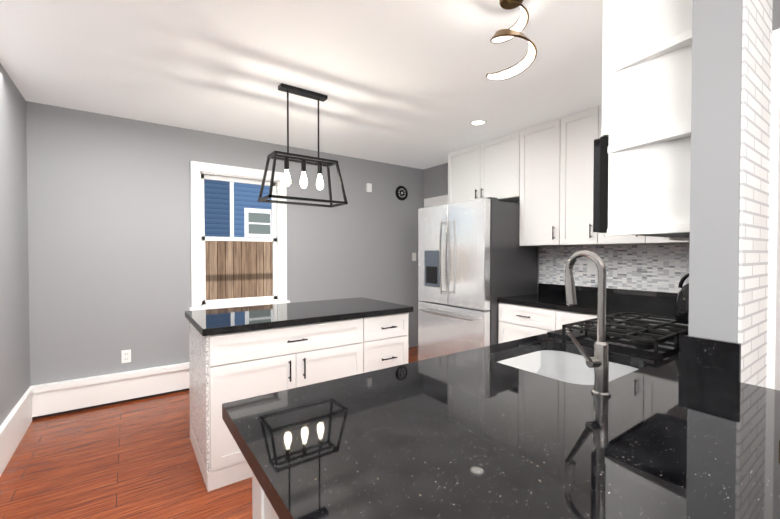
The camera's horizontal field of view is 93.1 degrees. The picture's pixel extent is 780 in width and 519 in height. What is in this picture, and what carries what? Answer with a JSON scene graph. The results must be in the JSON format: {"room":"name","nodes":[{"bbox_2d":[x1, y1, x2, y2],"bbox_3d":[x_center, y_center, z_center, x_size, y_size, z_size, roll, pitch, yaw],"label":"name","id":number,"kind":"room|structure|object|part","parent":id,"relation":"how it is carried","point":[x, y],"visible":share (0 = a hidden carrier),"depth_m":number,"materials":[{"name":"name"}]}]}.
{"room":"kitchen","nodes":[
{"label":"kitchen","id":0,"kind":"room"},
{"bbox_2d":[0,63,29,425],"bbox_3d":[-0.856,0.057,-0.053,0.150,2.540,7.570,-1,1,-35],"label":"wall","id":1,"kind":"structure","parent":0,"point":[14,339],"depth_m":2.57,"materials":[{"name":"grey paint"}]},
{"bbox_2d":[0,388,32,475],"bbox_3d":[-0.761,1.195,-0.015,0.028,0.262,7.195,-1,1,-35],"label":"baseboard","id":2,"kind":"structure","parent":1,"relation":"attached to","point":[15,425],"depth_m":2.43,"materials":[{"name":"white wood"}]},
{"bbox_2d":[0,346,417,518],"bbox_3d":[0.895,1.357,1.207,4.440,0.100,7.570,-1,1,-35],"label":"floor","id":3,"kind":"structure","parent":0,"point":[135,459],"depth_m":2.26,"materials":[{"name":"brown wood"}]},
{"bbox_2d":[189,309,412,491],"bbox_3d":[-0.631,0.846,2.743,1.431,0.874,0.772,-1,1,-35],"label":"kitchen island","id":4,"kind":"object","parent":3,"relation":"on","point":[239,353],"depth_m":2.28,"materials":[{"name":"white painted wood"},{"name":"black granite"},{"name":"mosaic tile"}]},
{"bbox_2d":[185,297,412,336],"bbox_3d":[-0.642,0.387,2.753,1.475,0.040,0.774,-1,1,-35],"label":"island countertop","id":5,"kind":"structure","parent":4,"relation":"on","point":[246,317],"depth_m":2.55,"materials":[{"name":"black stone"}]},
{"bbox_2d":[418,197,536,360],"bbox_3d":[0.884,0.339,3.953,0.886,1.850,0.950,-1,1,-35],"label":"fridge","id":6,"kind":"object","parent":3,"relation":"on","point":[475,260],"visible":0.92,"depth_m":3.61,"materials":[{"name":"silver metal"}]},
{"bbox_2d":[222,250,779,518],"bbox_3d":[0.928,0.628,1.890,3.277,1.337,2.465,-1,1,-35],"label":"countertop","id":7,"kind":"structure","parent":3,"relation":"on","point":[569,399],"depth_m":0.87,"materials":[{"name":"black stone"}]},
{"bbox_2d":[565,250,610,396],"bbox_3d":[0.559,0.183,1.096,0.140,0.422,0.146,-1,1,-35],"label":"faucet","id":8,"kind":"object","parent":7,"relation":"on","point":[600,361],"depth_m":1.07,"materials":[{"name":"silver metal"}]},
{"bbox_2d":[547,312,688,355],"bbox_3d":[1.254,0.353,1.896,0.760,0.057,0.495,-1,1,-35],"label":"cooktop","id":9,"kind":"object","parent":7,"relation":"in","point":[635,334],"depth_m":1.76,"materials":[{"name":"black metal"}]},
{"bbox_2d":[675,273,688,323],"bbox_3d":[1.554,0.194,1.885,0.160,0.258,0.158,-1,1,-35],"label":"kettle","id":10,"kind":"object","parent":7,"relation":"on","point":[682,302],"depth_m":1.88,"materials":[{"name":"black metal"}]},
{"bbox_2d":[26,101,422,385],"bbox_3d":[-1.249,-0.010,4.214,4.140,2.540,0.150,-1,1,-35],"label":"wall","id":11,"kind":"structure","parent":0,"point":[109,229],"depth_m":3.41,"materials":[{"name":"grey paint"}]},
{"bbox_2d":[28,362,188,419],"bbox_3d":[-1.328,1.132,4.040,3.790,0.262,0.072,-1,1,-35],"label":"baseboard heater","id":12,"kind":"object","parent":11,"relation":"attached to","point":[61,397],"visible":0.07,"depth_m":3.21,"materials":[{"name":"white metal"}]},
{"bbox_2d":[121,349,130,362],"bbox_3d":[-2.378,0.874,3.330,0.070,0.114,0.008,-1,1,-35],"label":"outlet","id":13,"kind":"object","parent":11,"relation":"attached to","point":[125,356],"visible":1,"depth_m":3.33,"materials":[{"name":"white plastic"}]},
{"bbox_2d":[189,161,289,310],"bbox_3d":[-1.588,-0.191,3.934,0.993,1.550,0.210,-1,1,-35],"label":"window","id":14,"kind":"structure","parent":11,"relation":"in","point":[197,169],"depth_m":3.85,"materials":[{"name":"white wood"}]},
{"bbox_2d":[366,183,371,191],"bbox_3d":[-0.271,-0.929,4.782,0.070,0.110,0.028,-1,1,-35],"label":"thermostat","id":15,"kind":"object","parent":11,"relation":"attached to","point":[368,187],"visible":0.98,"depth_m":4.77,"materials":[{"name":"white plastic"}]},
{"bbox_2d":[395,186,407,200],"bbox_3d":[0.164,-0.917,5.093,0.204,0.204,0.023,-1,1,-35],"label":"clock","id":16,"kind":"object","parent":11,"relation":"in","point":[401,192],"visible":1,"depth_m":5.09,"materials":[{"name":"black metal"}]},
{"bbox_2d":[412,253,415,260],"bbox_3d":[0.344,-0.039,5.242,0.070,0.115,0.012,-1,1,-35],"label":"light switch","id":17,"kind":"object","parent":11,"relation":"attached to","point":[413,256],"visible":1,"depth_m":5.24,"materials":[{"name":"white plastic"}]},
{"bbox_2d":[0,0,602,169],"bbox_3d":[0.895,-1.283,1.166,4.440,0.100,7.570,-1,1,-35],"label":"ceiling","id":18,"kind":"structure","parent":0,"point":[407,83],"depth_m":2.40,"materials":[{"name":"white paint"}]},
{"bbox_2d":[258,83,347,207],"bbox_3d":[-0.645,-0.840,2.759,0.598,0.832,0.268,-1,1,-35],"label":"pendant light","id":19,"kind":"object","parent":18,"relation":"hanging from","point":[287,157],"visible":1,"depth_m":2.74,"materials":[{"name":"black metal"}]},
{"bbox_2d":[470,119,486,125],"bbox_3d":[0.815,-1.263,3.407,0.160,0.008,0.160,-1,1,-35],"label":"recessed light","id":20,"kind":"object","parent":18,"relation":"in","point":[477,122],"visible":0.92,"depth_m":3.41,"materials":[{"name":"white"}]},
{"bbox_2d":[486,0,536,79],"bbox_3d":[0.577,-1.062,1.753,0.220,0.357,0.231,-1,1,-35],"label":"pendant light","id":21,"kind":"object","parent":18,"relation":"hanging from","point":[510,33],"visible":1,"depth_m":1.77,"materials":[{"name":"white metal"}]},
{"bbox_2d":[423,163,649,292],"bbox_3d":[2.645,0.018,2.426,0.150,2.540,7.570,-1,1,-35],"label":"wall","id":22,"kind":"structure","parent":0,"point":[435,181],"depth_m":5.09,"materials":[{"name":"grey paint"}]},
{"bbox_2d":[424,195,447,207],"bbox_3d":[0.717,0.193,5.003,0.022,2.110,0.760,-1,1,-35],"label":"door frame","id":23,"kind":"structure","parent":22,"relation":"attached to","point":[437,200],"depth_m":5.08,"materials":[{"name":"white wood"}]},
{"bbox_2d":[448,133,511,203],"bbox_3d":[1.124,-0.952,4.124,0.348,0.647,0.996,-1,1,-35],"label":"upper cabinet","id":24,"kind":"object","parent":22,"relation":"attached to","point":[482,170],"depth_m":4.00,"materials":[{"name":"white wood"}]},
{"bbox_2d":[512,121,551,245],"bbox_3d":[1.531,-0.700,3.553,0.348,1.134,0.520,-1,1,-35],"label":"upper cabinet","id":25,"kind":"object","parent":22,"relation":"attached to","point":[543,174],"depth_m":3.50,"materials":[{"name":"white wood"}]},
{"bbox_2d":[552,109,587,245],"bbox_3d":[1.745,-0.695,3.250,0.348,1.134,0.431,-1,1,-35],"label":"upper cabinet","id":26,"kind":"object","parent":22,"relation":"attached to","point":[570,132],"depth_m":3.21,"materials":[{"name":"white wood"}]},
{"bbox_2d":[596,0,609,138],"bbox_3d":[1.228,-0.895,1.628,0.433,0.684,0.361,-1,1,-35],"label":"upper cabinet","id":27,"kind":"object","parent":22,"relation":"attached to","point":[602,111],"depth_m":1.64,"materials":[{"name":"white wood"}]},
{"bbox_2d":[593,135,689,236],"bbox_3d":[1.341,-0.337,1.762,0.760,0.430,0.432,-1,1,-35],"label":"microwave","id":28,"kind":"object","parent":27,"relation":"attached to","point":[600,192],"visible":0.12,"depth_m":1.66,"materials":[{"name":"black metal"}]},
{"bbox_2d":[607,0,692,235],"bbox_3d":[1.031,-0.668,1.470,0.074,1.132,0.324,-1,1,-35],"label":"shelf unit","id":29,"kind":"object","parent":27,"relation":"attached to","point":[650,88],"visible":0.79,"depth_m":1.48,"materials":[{"name":"white wood"}]},
{"bbox_2d":[588,107,637,244],"bbox_3d":[1.939,-0.691,2.977,0.348,1.134,0.450,-1,1,-35],"label":"upper cabinet","id":30,"kind":"object","parent":22,"relation":"attached to","point":[594,238],"depth_m":3.05,"materials":[{"name":"white wood"}]},
{"bbox_2d":[539,244,689,292],"bbox_3d":[2.064,0.067,3.105,0.009,0.381,1.780,-1,1,-35],"label":"backsplash","id":31,"kind":"structure","parent":22,"relation":"attached to","point":[659,267],"depth_m":3.15,"materials":[{"name":"grey tile"}]},
{"bbox_2d":[587,261,597,273],"bbox_3d":[1.864,0.075,3.374,0.006,0.115,0.120,-1,1,-35],"label":"outlet","id":32,"kind":"object","parent":31,"relation":"attached to","point":[591,267],"visible":0.57,"depth_m":3.39,"materials":[{"name":"white plastic"}]},
{"bbox_2d":[636,235,647,243],"bbox_3d":[2.123,-0.687,2.717,0.348,1.134,0.398,-1,1,-35],"label":"upper cabinet","id":33,"kind":"object","parent":22,"relation":"attached to","point":[639,239],"depth_m":2.76,"materials":[{"name":"white wood"}]},
{"bbox_2d":[648,236,689,243],"bbox_3d":[1.906,-0.678,2.138,0.711,1.134,0.404,-1,1,-35],"label":"upper cabinet","id":34,"kind":"object","parent":22,"relation":"attached to","point":[651,239],"depth_m":2.64,"materials":[{"name":"white wood"}]},
{"bbox_2d":[688,0,779,342],"bbox_3d":[1.851,0.028,1.782,1.890,2.540,0.127,-1,1,-35],"label":"wall pillar","id":35,"kind":"structure","parent":0,"point":[715,160],"depth_m":1.23,"materials":[{"name":"grey paint"}]},
{"bbox_2d":[738,0,772,387],"bbox_3d":[1.276,0.035,1.291,0.377,2.540,0.008,-1,1,-35],"label":"brick wall","id":36,"kind":"structure","parent":35,"relation":"attached to","point":[755,170],"depth_m":1.26,"materials":[{"name":"white brick"}]},
{"bbox_2d":[766,28,779,389],"bbox_3d":[1.872,0.219,1.703,1.070,2.160,0.030,-1,1,-35],"label":"door frame","id":37,"kind":"structure","parent":35,"relation":"attached to","point":[773,352],"depth_m":1.39,"materials":[{"name":"white wood"}]},
{"label":"outside","id":38,"kind":"structure","parent":0,"visible":0},
{"bbox_2d":[234,182,270,237],"bbox_3d":[-3.176,-1.810,8.672,13.000,10.000,0.100,-1,1,-35],"label":"siding","id":39,"kind":"object","parent":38,"point":[246,195],"depth_m":8.49,"materials":[{"name":"blue wood"}]},
{"bbox_3d":[-1.804,2.720,6.805,13.000,1.000,4.650,-1,1,-35],"label":"ground","id":40,"kind":"structure","parent":0,"visible":0},
{"bbox_2d":[204,179,271,237],"bbox_3d":[-5.614,-1.782,6.854,6.920,10.000,0.050,-1,1,-35],"label":"house","id":41,"kind":"structure","parent":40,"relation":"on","point":[219,207],"depth_m":8.23,"materials":[{"name":"blue"}]},
{"bbox_3d":[-3.194,-1.808,8.568,0.990,10.000,0.050,-1,1,-35],"label":"window trim","id":42,"kind":"part","parent":41,"relation":"part of","materials":[{"name":"white wood"}]},
{"bbox_2d":[205,241,272,299],"bbox_3d":[-2.292,1.404,7.474,13.000,3.610,0.040,-1,1,-35],"label":"fence","id":43,"kind":"object","parent":40,"relation":"on","point":[238,269],"depth_m":7.01,"materials":[{"name":"brown wood"}]}
]}

